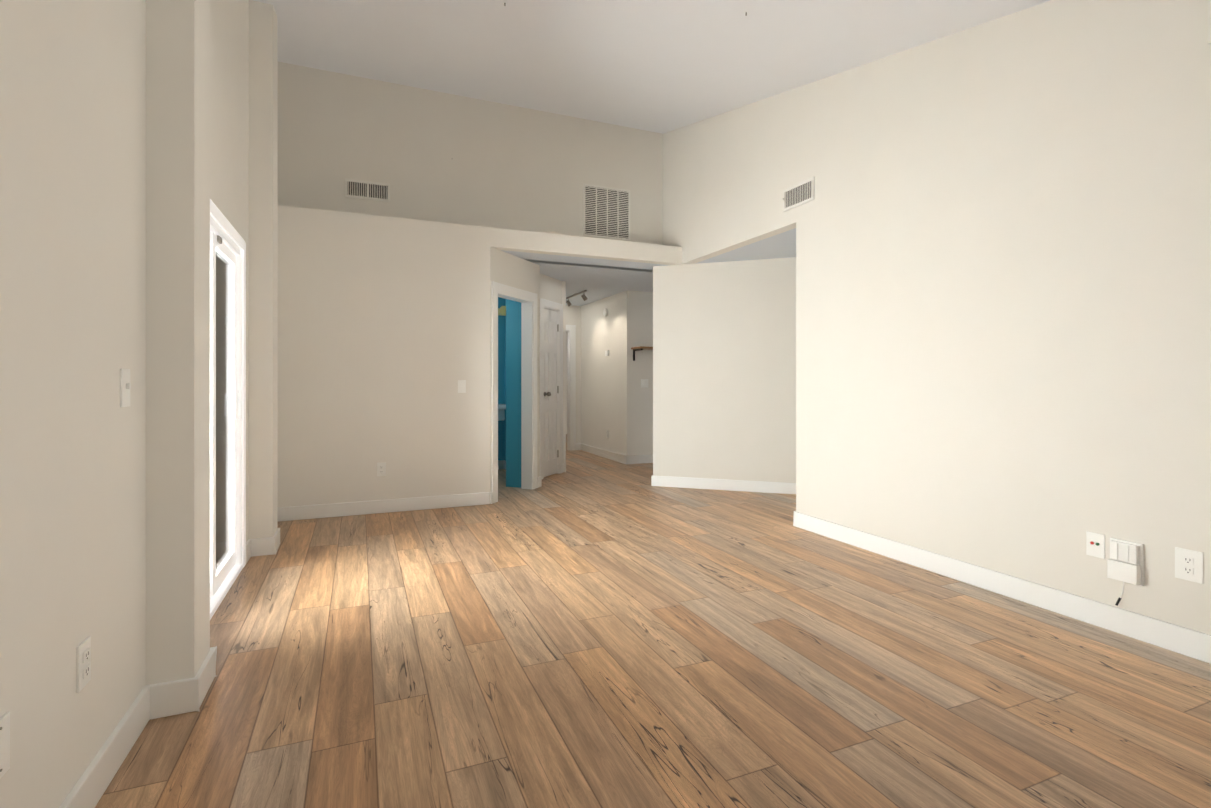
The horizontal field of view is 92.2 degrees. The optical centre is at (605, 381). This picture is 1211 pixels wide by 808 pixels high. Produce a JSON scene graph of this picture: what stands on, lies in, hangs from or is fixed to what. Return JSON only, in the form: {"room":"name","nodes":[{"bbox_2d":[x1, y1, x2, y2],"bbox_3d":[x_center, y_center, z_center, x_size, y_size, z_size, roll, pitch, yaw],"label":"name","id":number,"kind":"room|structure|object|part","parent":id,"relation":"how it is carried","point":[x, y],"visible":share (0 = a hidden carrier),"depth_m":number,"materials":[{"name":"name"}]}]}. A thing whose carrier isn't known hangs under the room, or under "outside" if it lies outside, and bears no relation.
{"room":"empty living room","nodes":[
{"label":"empty living room","id":0,"kind":"room"},
{"bbox_2d":[0,0,248,807],"bbox_3d":[-1.295,-1.026,1.186,0.120,4.350,8.848,0,0,-23],"label":"wall","id":1,"kind":"structure","parent":0,"point":[72,312],"depth_m":1.50,"materials":[{"name":"beige paint"}]},
{"bbox_2d":[0,711,9,777],"bbox_3d":[-1.220,0.741,1.173,0.008,0.118,0.072,0,0,-23],"label":"outlet","id":2,"kind":"object","parent":1,"relation":"attached to","point":[4,743],"visible":1,"depth_m":1.19,"materials":[{"name":"white plastic"}]},
{"bbox_2d":[76,636,90,692],"bbox_3d":[-1.372,0.743,1.536,0.010,0.118,0.072,0,0,-23],"label":"outlet","id":3,"kind":"object","parent":1,"relation":"attached to","point":[83,664],"visible":1,"depth_m":1.52,"materials":[{"name":"white plastic"}]},
{"bbox_2d":[120,368,130,406],"bbox_3d":[-1.483,0.019,1.808,0.016,0.118,0.072,0,0,-23],"label":"light switch","id":4,"kind":"object","parent":1,"relation":"attached to","point":[125,385],"visible":1,"depth_m":1.80,"materials":[{"name":"white plastic"}]},
{"bbox_2d":[59,528,279,807],"bbox_3d":[-1.084,1.091,1.040,0.163,0.115,8.175,0,0,-23],"label":"baseboard","id":5,"kind":"structure","parent":1,"relation":"attached to","point":[166,699],"depth_m":1.93,"materials":[{"name":"white paint"}]},
{"bbox_2d":[210,199,245,619],"bbox_3d":[-2.051,0.140,2.992,0.136,2.025,1.383,0,0,-23],"label":"door frame","id":6,"kind":"structure","parent":1,"relation":"in","point":[227,403],"depth_m":3.35,"materials":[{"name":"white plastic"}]},
{"bbox_3d":[-2.140,0.157,3.256,0.008,1.731,0.510,0,0,-23],"label":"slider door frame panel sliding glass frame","id":7,"kind":"part","parent":6,"relation":"part of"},
{"bbox_3d":[-2.218,0.140,3.525,0.030,0.180,0.025,0,0,-23],"label":"slider door frame handle","id":8,"kind":"part","parent":6,"relation":"part of","materials":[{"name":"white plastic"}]},
{"bbox_2d":[146,0,209,684],"bbox_3d":[-1.548,-1.026,2.120,0.139,4.350,0.230,0,0,-23],"label":"wall","id":9,"kind":"structure","parent":0,"point":[177,339],"depth_m":2.02,"materials":[{"name":"beige paint"}]},
{"bbox_2d":[249,0,276,538],"bbox_3d":[-2.329,-1.025,3.969,0.139,4.350,0.241,0,0,-23],"label":"wall","id":10,"kind":"structure","parent":0,"point":[262,270],"depth_m":3.86,"materials":[{"name":"beige paint"}]},
{"bbox_2d":[277,61,662,271],"bbox_3d":[-1.150,-2.235,5.984,4.117,1.930,0.120,0,0,-23],"label":"wall","id":11,"kind":"structure","parent":0,"point":[430,155],"depth_m":5.77,"materials":[{"name":"beige paint"}]},
{"bbox_2d":[345,178,389,201],"bbox_3d":[-2.226,-1.790,5.459,0.392,0.170,0.012,0,0,-23],"label":"air vent","id":12,"kind":"object","parent":11,"relation":"in","point":[367,190],"visible":1,"depth_m":5.46,"materials":[{"name":"white metal"}]},
{"bbox_2d":[583,183,629,240],"bbox_3d":[0.019,-1.857,6.406,0.563,0.565,0.012,0,0,-23],"label":"air vent","id":13,"kind":"object","parent":11,"relation":"in","point":[606,212],"visible":1,"depth_m":6.40,"materials":[{"name":"white metal"}]},
{"bbox_2d":[277,205,681,506],"bbox_3d":[-1.037,-0.150,5.561,3.997,2.600,0.120,0,0,-23],"label":"wall","id":14,"kind":"structure","parent":0,"point":[383,335],"depth_m":5.12,"materials":[{"name":"beige paint"}]},
{"bbox_2d":[377,462,385,475],"bbox_3d":[-1.960,0.769,5.101,0.072,0.118,0.010,0,0,-23],"label":"outlet","id":15,"kind":"object","parent":14,"relation":"attached to","point":[381,469],"visible":1,"depth_m":5.10,"materials":[{"name":"white plastic"}]},
{"bbox_2d":[277,492,488,521],"bbox_3d":[-1.915,1.092,5.117,1.794,0.115,0.016,0,0,-23],"label":"baseboard","id":16,"kind":"structure","parent":14,"relation":"attached to","point":[290,513],"depth_m":5.08,"materials":[{"name":"white paint"}]},
{"bbox_2d":[458,380,465,392],"bbox_3d":[-1.322,0.045,5.368,0.072,0.118,0.016,0,0,-23],"label":"light switch","id":17,"kind":"object","parent":14,"relation":"attached to","point":[461,386],"visible":1,"depth_m":5.37,"materials":[{"name":"white plastic"}]},
{"bbox_2d":[498,297,520,487],"bbox_3d":[-1.688,-0.060,6.475,1.800,2.420,2.140,0,0,-23],"label":"wall","id":18,"kind":"structure","parent":0,"point":[509,381],"depth_m":6.36,"materials":[{"name":"paint"}]},
{"bbox_2d":[498,460,502,468],"bbox_3d":[-2.061,1.093,7.364,1.604,0.115,0.020,0,0,-23],"label":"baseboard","id":19,"kind":"structure","parent":18,"relation":"attached to","point":[501,464],"depth_m":7.64,"materials":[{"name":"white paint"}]},
{"bbox_2d":[498,306,505,315],"bbox_3d":[-1.318,-0.910,7.527,0.130,0.130,0.090,0,0,-23],"label":"light","id":20,"kind":"object","parent":18,"relation":"attached to","point":[501,310],"visible":0.79,"depth_m":7.47,"materials":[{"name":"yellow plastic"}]},
{"bbox_2d":[490,246,539,491],"bbox_3d":[-0.956,-0.060,5.947,0.120,2.420,0.966,0,0,22],"label":"wall","id":21,"kind":"structure","parent":0,"point":[508,269],"depth_m":5.92,"materials":[{"name":"beige paint"}]},
{"bbox_2d":[491,281,536,503],"bbox_3d":[-0.962,0.103,5.917,0.140,2.095,0.865,0,0,22],"label":"door frame","id":22,"kind":"structure","parent":21,"relation":"attached to","point":[527,300],"depth_m":6.21,"materials":[{"name":"white paint"}]},
{"bbox_2d":[534,265,539,476],"bbox_3d":[-0.899,-0.060,6.381,0.340,2.420,0.120,0,0,22],"label":"wall","id":23,"kind":"structure","parent":0,"point":[537,364],"depth_m":6.35,"materials":[{"name":"beige paint"}]},
{"bbox_2d":[540,273,561,303],"bbox_3d":[-0.779,-0.060,6.968,0.120,2.420,1.060,0,0,22],"label":"wall","id":24,"kind":"structure","parent":0,"point":[550,288],"depth_m":7.08,"materials":[{"name":"beige paint"}]},
{"bbox_2d":[537,476,541,487],"bbox_3d":[-0.849,1.093,6.514,0.193,0.115,0.485,0,0,-23],"label":"baseboard","id":25,"kind":"structure","parent":24,"relation":"attached to","point":[539,479],"depth_m":6.33,"materials":[{"name":"white paint"}]},
{"bbox_2d":[544,309,558,476],"bbox_3d":[-0.677,0.133,7.093,0.323,2.016,0.328,0,0,-23],"label":"closet door","id":26,"kind":"structure","parent":24,"relation":"in","point":[551,387],"depth_m":7.10,"materials":[{"name":"white paint"}]},
{"bbox_2d":[540,298,562,478],"bbox_3d":[-0.715,0.087,7.110,0.140,2.127,0.600,0,0,22],"label":"door frame","id":27,"kind":"structure","parent":24,"relation":"attached to","point":[551,305],"depth_m":7.27,"materials":[{"name":"white paint"}]},
{"bbox_2d":[562,281,565,471],"bbox_3d":[-1.008,-0.059,8.430,0.120,2.420,2.307,0,0,-23],"label":"wall","id":28,"kind":"structure","parent":0,"point":[564,363],"depth_m":7.38,"materials":[{"name":"beige paint"}]},
{"bbox_2d":[566,331,566,433],"bbox_3d":[-1.255,-0.058,12.650,4.600,2.420,0.100,0,0,-23],"label":"wall","id":29,"kind":"structure","parent":0,"point":[566,382],"depth_m":12.75,"materials":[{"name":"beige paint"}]},
{"bbox_2d":[566,305,580,442],"bbox_3d":[-0.906,-0.059,9.660,1.023,2.420,0.120,0,0,-23],"label":"wall","id":30,"kind":"structure","parent":0,"point":[573,315],"depth_m":9.78,"materials":[{"name":"beige paint"}]},
{"bbox_2d":[566,325,575,450],"bbox_3d":[-0.900,0.102,9.656,0.815,2.098,0.140,0,0,-23],"label":"door frame","id":31,"kind":"structure","parent":30,"relation":"attached to","point":[571,387],"depth_m":9.74,"materials":[{"name":"white paint"}]},
{"bbox_2d":[581,290,652,455],"bbox_3d":[1.132,-0.059,9.527,2.630,2.420,1.950,0,0,-23],"label":"wall block","id":32,"kind":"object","parent":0,"point":[616,400],"visible":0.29,"depth_m":8.38,"materials":[{"name":"beige paint"}]},
{"bbox_2d":[579,443,624,463],"bbox_3d":[-0.068,1.093,8.962,0.029,0.115,1.826,0,0,-23],"label":"baseboard","id":33,"kind":"structure","parent":32,"relation":"attached to","point":[624,459],"depth_m":8.86,"materials":[{"name":"white paint"}]},
{"bbox_2d":[603,309,607,316],"bbox_3d":[0.002,-1.039,8.784,0.030,0.120,0.120,0,0,-23],"label":"smoke detector","id":34,"kind":"object","parent":32,"relation":"attached to","point":[605,312],"visible":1,"depth_m":8.75,"materials":[{"name":"white plastic"}]},
{"bbox_2d":[631,346,652,360],"bbox_3d":[0.791,-0.382,8.162,0.820,0.185,0.300,0,0,-23],"label":"shelf","id":35,"kind":"object","parent":32,"relation":"attached to","point":[640,348],"visible":0.33,"depth_m":8.01,"materials":[{"name":"brown wood"}]},
{"bbox_2d":[641,379,647,387],"bbox_3d":[0.555,0.026,8.220,0.115,0.118,0.010,0,0,-23],"label":"light switch","id":36,"kind":"object","parent":32,"relation":"attached to","point":[644,383],"visible":1,"depth_m":8.21,"materials":[{"name":"white plastic"}]},
{"bbox_2d":[501,228,795,305],"bbox_3d":[-0.636,-1.309,8.284,6.854,0.080,8.625,0,0,-23],"label":"ceiling","id":37,"kind":"structure","parent":0,"point":[599,283],"depth_m":6.55,"materials":[{"name":"paint"}]},
{"bbox_2d":[566,290,587,306],"bbox_3d":[-0.421,-1.197,8.454,0.098,0.144,0.800,0,0,-23],"label":"track light","id":38,"kind":"object","parent":37,"relation":"attached to","point":[584,297],"visible":1,"depth_m":8.36,"materials":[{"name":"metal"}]},
{"bbox_3d":[-0.427,-1.258,8.451,0.060,0.022,0.800,0,0,-23],"label":"rail","id":39,"kind":"part","parent":38,"relation":"part of","materials":[{"name":"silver metal"}]},
{"bbox_2d":[253,0,1049,133],"bbox_3d":[0.546,-1.916,1.964,4.117,2.108,8.848,0,0,-23],"label":"ceiling","id":40,"kind":"structure","parent":0,"point":[661,66],"depth_m":4.12,"materials":[{"name":"white paint"}]},
{"bbox_2d":[95,434,1210,807],"bbox_3d":[0.180,1.190,5.006,9.500,0.080,15.700,0,0,-23],"label":"floor","id":41,"kind":"structure","parent":0,"point":[587,630],"depth_m":2.26,"materials":[{"name":"brown wood"}]},
{"bbox_2d":[498,404,505,420],"bbox_3d":[-1.483,0.720,7.370,0.475,0.860,0.430,0,0,-23],"label":"pedestal sink","id":42,"kind":"object","parent":41,"relation":"on","point":[501,411],"visible":0.12,"depth_m":7.29,"materials":[{"name":"white ceramic"}]},
{"bbox_2d":[625,455,652,463],"bbox_3d":[1.506,1.093,8.616,2.650,0.115,0.020,0,0,-23],"label":"baseboard","id":43,"kind":"structure","parent":41,"relation":"on","point":[637,459],"depth_m":8.17,"materials":[{"name":"white paint"}]},
{"bbox_2d":[653,257,795,482],"bbox_3d":[2.011,-0.060,5.988,3.100,2.420,0.120,0,0,19],"label":"wall","id":44,"kind":"structure","parent":0,"point":[724,370],"depth_m":6.17,"materials":[{"name":"beige paint"}]},
{"bbox_2d":[651,475,795,493],"bbox_3d":[1.982,1.093,5.926,3.116,0.115,0.016,0,0,19],"label":"baseboard","id":45,"kind":"structure","parent":44,"relation":"attached to","point":[732,485],"depth_m":6.16,"materials":[{"name":"white paint"}]},
{"bbox_2d":[663,0,1210,634],"bbox_3d":[2.388,-1.026,2.740,0.120,4.350,8.848,0,0,-23],"label":"wall","id":46,"kind":"structure","parent":0,"point":[1003,292],"depth_m":3.13,"materials":[{"name":"beige paint"}]},
{"bbox_2d":[783,177,814,211],"bbox_3d":[1.520,-1.478,4.611,0.024,0.175,0.353,0,0,-23],"label":"air vent","id":47,"kind":"object","parent":46,"relation":"in","point":[799,194],"visible":1,"depth_m":4.60,"materials":[{"name":"white metal"}]},
{"bbox_2d":[793,511,1210,663],"bbox_3d":[2.805,1.092,1.726,0.140,0.115,6.415,0,0,-23],"label":"baseboard","id":48,"kind":"structure","parent":46,"relation":"attached to","point":[1191,643],"depth_m":2.99,"materials":[{"name":"white paint"}]},
{"bbox_2d":[1086,531,1104,558],"bbox_3d":[2.311,0.771,2.751,0.012,0.112,0.074,0,0,-23],"label":"outlet","id":49,"kind":"object","parent":46,"relation":"attached to","point":[1095,544],"visible":1,"depth_m":2.75,"materials":[{"name":"white plastic"}]},
{"bbox_2d":[1107,538,1143,605],"bbox_3d":[2.344,0.872,2.632,0.045,0.302,0.125,0,0,-23],"label":"outlet box","id":50,"kind":"object","parent":46,"relation":"attached to","point":[1125,562],"visible":1,"depth_m":2.61,"materials":[{"name":"white plastic"}]},
{"bbox_2d":[1175,547,1202,583],"bbox_3d":[2.443,0.769,2.442,0.010,0.130,0.090,0,0,-23],"label":"outlet","id":51,"kind":"object","parent":46,"relation":"attached to","point":[1194,566],"visible":1,"depth_m":2.44,"materials":[{"name":"white plastic"}]}
]}

